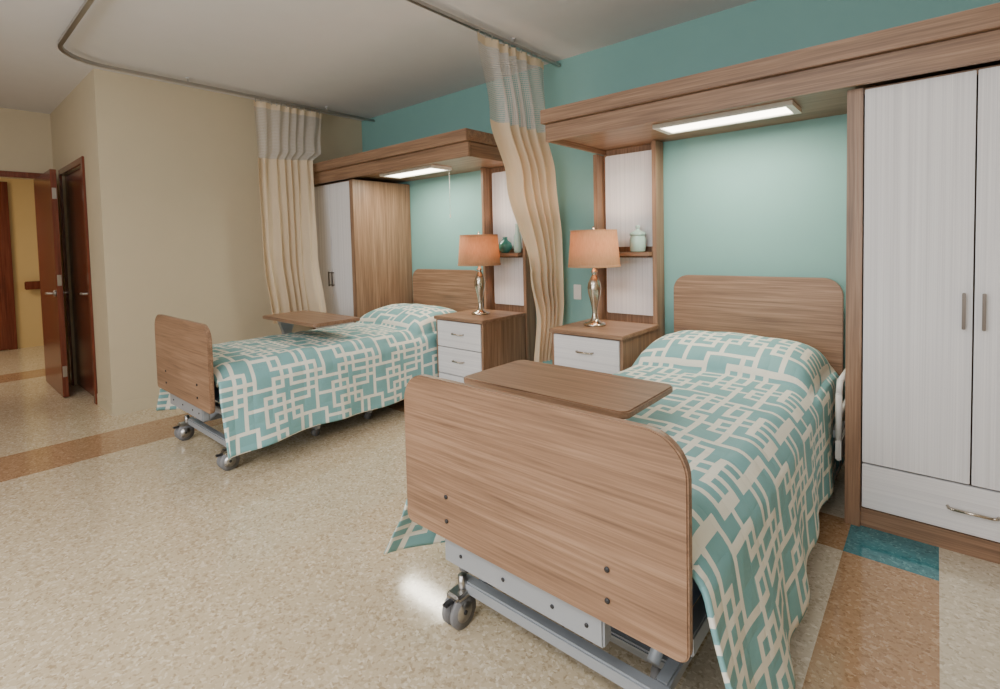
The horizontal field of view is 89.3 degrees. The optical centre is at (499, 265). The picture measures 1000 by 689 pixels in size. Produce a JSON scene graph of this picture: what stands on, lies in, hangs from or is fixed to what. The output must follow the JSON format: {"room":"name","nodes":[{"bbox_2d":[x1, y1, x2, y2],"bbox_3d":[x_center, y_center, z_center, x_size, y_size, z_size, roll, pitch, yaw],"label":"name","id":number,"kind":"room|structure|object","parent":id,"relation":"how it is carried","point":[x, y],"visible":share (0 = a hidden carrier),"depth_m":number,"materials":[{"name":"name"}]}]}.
{"room":"hospital room","nodes":[
{"label":"hospital room","id":0,"kind":"room"},
{"bbox_2d":[0,178,43,350],"bbox_3d":[-7.315,-0.198,6.904,0.100,2.820,6.100,1,3,41],"label":"wall","id":1,"kind":"structure","parent":0,"point":[21,199],"depth_m":7.33,"materials":[{"name":"paint"}]},
{"bbox_2d":[0,181,17,349],"bbox_3d":[-7.271,0.025,6.801,0.095,2.380,1.040,1,3,41],"label":"door","id":2,"kind":"structure","parent":1,"relation":"in","point":[8,330],"depth_m":7.15,"materials":[{"name":"brown wood"}]},
{"bbox_2d":[24,281,39,289],"bbox_3d":[-6.338,0.248,7.888,0.098,0.120,1.580,1,3,41],"label":"handrail","id":3,"kind":"object","parent":1,"relation":"attached to","point":[29,285],"visible":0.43,"depth_m":7.32,"materials":[{"name":"brown wood"}]},
{"bbox_2d":[0,107,52,179],"bbox_3d":[-5.940,-0.109,4.075,0.120,2.820,3.610,1,3,41],"label":"wall","id":4,"kind":"structure","parent":0,"point":[25,136],"depth_m":5.20,"materials":[{"name":"beige paint"}]},
{"bbox_2d":[0,171,42,178],"bbox_3d":[-5.084,0.149,4.965,0.018,2.190,1.150,1,3,41],"label":"trim","id":5,"kind":"structure","parent":4,"relation":"attached to","point":[14,174],"depth_m":5.15,"materials":[{"name":"brown wood"}]},
{"bbox_2d":[34,169,69,396],"bbox_3d":[-4.425,0.163,4.982,0.953,2.110,0.175,1,3,41],"label":"door","id":6,"kind":"structure","parent":4,"relation":"in","point":[52,292],"depth_m":4.81,"materials":[{"name":"brown wood"}]},
{"bbox_2d":[50,73,108,400],"bbox_3d":[-3.845,-0.200,5.077,1.980,2.820,0.650,1,3,41],"label":"wall","id":7,"kind":"structure","parent":0,"point":[72,132],"depth_m":4.43,"materials":[{"name":"beige paint"}]},
{"bbox_2d":[58,156,97,404],"bbox_3d":[-4.018,0.132,4.805,1.100,2.190,0.018,1,3,41],"label":"trim","id":8,"kind":"structure","parent":7,"relation":"attached to","point":[80,161],"depth_m":4.49,"materials":[{"name":"brown wood"}]},
{"bbox_2d":[65,168,93,395],"bbox_3d":[-4.005,0.158,4.821,0.950,2.115,0.110,1,3,41],"label":"door","id":9,"kind":"structure","parent":7,"relation":"in","point":[73,186],"depth_m":4.88,"materials":[{"name":"brown wood"}]},
{"bbox_2d":[97,394,111,415],"bbox_3d":[-3.378,1.184,4.324,0.500,0.100,0.008,1,3,41],"label":"baseboard","id":10,"kind":"structure","parent":7,"relation":"attached to","point":[102,402],"depth_m":4.31,"materials":[{"name":"plastic"}]},
{"bbox_2d":[90,68,361,403],"bbox_3d":[-2.450,-0.232,5.086,0.120,2.820,2.490,1,3,41],"label":"wall","id":11,"kind":"structure","parent":0,"point":[177,175],"depth_m":4.50,"materials":[{"name":"beige paint"}]},
{"bbox_2d":[111,395,158,415],"bbox_3d":[-2.373,1.127,5.099,0.008,0.100,2.498,1,3,41],"label":"baseboard","id":12,"kind":"structure","parent":11,"relation":"attached to","point":[130,406],"depth_m":4.27,"materials":[{"name":"plastic"}]},
{"bbox_2d":[0,0,755,120],"bbox_3d":[-2.844,-1.583,2.954,12.200,0.080,6.300,1,3,41],"label":"ceiling","id":13,"kind":"structure","parent":0,"point":[369,59],"depth_m":3.61,"materials":[{"name":"paint"}]},
{"bbox_2d":[57,0,560,121],"bbox_3d":[-1.385,-1.588,3.872,2.566,0.056,2.790,1,3,41],"label":"track","id":14,"kind":"object","parent":13,"relation":"attached to","point":[85,6],"visible":1,"depth_m":3.73,"materials":[{"name":"metal"}]},
{"bbox_2d":[253,98,326,323],"bbox_3d":[-1.930,-0.519,4.932,0.390,2.144,0.706,1,3,41],"label":"privacy curtain","id":15,"kind":"object","parent":14,"relation":"hanging from","point":[286,187],"visible":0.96,"depth_m":4.95,"materials":[{"name":"fabric"}]},
{"bbox_2d":[477,29,563,362],"bbox_3d":[0.181,-0.417,3.739,0.111,2.344,0.969,1,3,41],"label":"privacy curtain","id":16,"kind":"object","parent":14,"relation":"hanging from","point":[526,155],"visible":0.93,"depth_m":3.81,"materials":[{"name":"fabric"}]},
{"bbox_2d":[0,345,999,688],"bbox_3d":[-2.778,1.303,3.078,12.200,0.060,6.300,1,3,41],"label":"floor","id":17,"kind":"structure","parent":0,"point":[130,558],"depth_m":2.00,"materials":[{"name":"beige tile"}]},
{"bbox_2d":[262,310,371,435],"bbox_3d":[-1.490,0.802,4.037,0.885,0.800,0.500,1,3,41],"label":"table","id":18,"kind":"object","parent":17,"relation":"on","point":[286,321],"visible":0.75,"depth_m":3.94,"materials":[{"name":"brown wood"}]},
{"bbox_2d":[155,269,482,470],"bbox_3d":[-1.328,0.640,4.165,1.351,1.104,2.339,1,3,41],"label":"hospital bed","id":19,"kind":"object","parent":17,"relation":"on","point":[271,389],"visible":0.89,"depth_m":3.46,"materials":[{"name":"teal fabric"}]},
{"bbox_2d":[313,179,412,328],"bbox_3d":[-1.497,0.143,5.442,0.845,1.998,0.724,1,3,41],"label":"wardrobe","id":20,"kind":"object","parent":17,"relation":"on","point":[363,227],"visible":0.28,"depth_m":5.13,"materials":[{"name":"brown wood"}]},
{"bbox_2d":[434,309,525,382],"bbox_3d":[-0.166,0.783,4.243,0.550,0.760,0.567,1,3,41],"label":"nightstand","id":21,"kind":"object","parent":17,"relation":"on","point":[467,343],"visible":0.59,"depth_m":4.06,"materials":[{"name":"brown wood"}]},
{"bbox_2d":[458,231,500,314],"bbox_3d":[-0.171,0.057,4.226,0.360,0.690,0.360,1,3,41],"label":"table lamp","id":22,"kind":"object","parent":21,"relation":"on","point":[479,250],"visible":1,"depth_m":4.09,"materials":[{"name":"beige fabric"}]},
{"bbox_2d":[481,167,535,360],"bbox_3d":[0.056,0.133,4.452,0.490,2.030,0.190,1,3,41],"label":"wall shelf unit","id":23,"kind":"object","parent":17,"relation":"on","point":[508,287],"visible":0.39,"depth_m":4.52,"materials":[{"name":"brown wood"}]},
{"bbox_2d":[499,237,511,252],"bbox_3d":[0.046,-0.184,4.427,0.124,0.140,0.124,1,3,41],"label":"bud vase","id":24,"kind":"object","parent":23,"relation":"on","point":[505,246],"visible":0.95,"depth_m":4.39,"materials":[{"name":"teal ceramic"}]},
{"bbox_2d":[514,224,521,252],"bbox_3d":[0.152,-0.238,4.365,0.070,0.250,0.070,1,3,41],"label":"vase","id":25,"kind":"object","parent":23,"relation":"on","point":[517,237],"visible":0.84,"depth_m":4.34,"materials":[{"name":"ceramic"}]},
{"bbox_2d":[459,360,672,679],"bbox_3d":[0.311,0.850,1.954,0.885,0.800,0.500,1,3,41],"label":"table","id":26,"kind":"object","parent":17,"relation":"on","point":[616,396],"visible":0.46,"depth_m":1.87,"materials":[{"name":"brown wood"}]},
{"bbox_2d":[549,319,659,373],"bbox_3d":[0.720,0.796,3.479,0.550,0.760,0.567,1,3,41],"label":"nightstand","id":27,"kind":"object","parent":17,"relation":"on","point":[612,348],"visible":0.34,"depth_m":3.29,"materials":[{"name":"brown wood"}]},
{"bbox_2d":[568,226,620,326],"bbox_3d":[0.654,0.069,3.514,0.360,0.690,0.360,1,3,41],"label":"table lamp","id":28,"kind":"object","parent":27,"relation":"on","point":[599,248],"visible":1,"depth_m":3.38,"materials":[{"name":"beige fabric"}]},
{"bbox_2d":[384,275,844,688],"bbox_3d":[0.781,0.670,2.344,1.330,1.104,2.339,1,3,41],"label":"hospital bed","id":29,"kind":"object","parent":17,"relation":"on","point":[716,490],"visible":0.88,"depth_m":1.51,"materials":[{"name":"brown wood"}]},
{"bbox_2d":[593,140,664,338],"bbox_3d":[0.927,0.146,3.700,0.490,2.030,0.190,1,3,41],"label":"wall shelf unit","id":30,"kind":"object","parent":17,"relation":"on","point":[627,182],"visible":0.66,"depth_m":3.71,"materials":[{"name":"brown wood"}]},
{"bbox_2d":[630,225,645,251],"bbox_3d":[0.984,-0.197,3.616,0.112,0.192,0.112,1,3,41],"label":"lidded canister","id":31,"kind":"object","parent":30,"relation":"on","point":[637,237],"visible":0.98,"depth_m":3.57,"materials":[{"name":"ceramic"}]},
{"bbox_2d":[844,64,999,563],"bbox_3d":[2.132,0.194,2.308,0.845,1.998,0.724,1,3,41],"label":"wardrobe","id":32,"kind":"object","parent":17,"relation":"on","point":[922,358],"visible":1,"depth_m":2.15,"materials":[{"name":"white wood"}]},
{"bbox_2d":[361,0,999,420],"bbox_3d":[1.097,-0.256,3.746,7.240,2.820,0.120,1,3,41],"label":"wall","id":33,"kind":"structure","parent":0,"point":[769,201],"depth_m":3.37,"materials":[{"name":"teal paint"}]},
{"bbox_2d":[313,128,503,184],"bbox_3d":[-0.913,-0.947,4.823,2.455,0.200,0.808,1,3,41],"label":"overbed canopy","id":34,"kind":"object","parent":33,"relation":"attached to","point":[464,150],"visible":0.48,"depth_m":4.28,"materials":[{"name":"brown wood"}]},
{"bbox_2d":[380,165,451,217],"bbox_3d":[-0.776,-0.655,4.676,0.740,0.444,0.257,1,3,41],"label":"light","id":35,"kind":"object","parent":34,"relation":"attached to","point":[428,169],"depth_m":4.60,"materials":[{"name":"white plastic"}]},
{"bbox_2d":[574,284,580,299],"bbox_3d":[0.627,0.211,4.096,0.070,0.120,0.008,1,3,41],"label":"outlet plate","id":36,"kind":"object","parent":33,"relation":"attached to","point":[577,288],"visible":1,"depth_m":4.09,"materials":[{"name":"white plastic"}]},
{"bbox_2d":[540,2,999,155],"bbox_3d":[1.464,-0.913,2.771,2.485,0.200,0.808,1,3,41],"label":"overbed canopy","id":37,"kind":"object","parent":33,"relation":"attached to","point":[818,78],"visible":0.96,"depth_m":2.43,"materials":[{"name":"brown wood"}]},
{"bbox_2d":[652,100,801,134],"bbox_3d":[1.272,-0.835,2.884,0.740,0.024,0.240,1,3,41],"label":"light","id":38,"kind":"object","parent":37,"relation":"attached to","point":[785,108],"depth_m":2.83,"materials":[{"name":"white plastic"}]}
]}

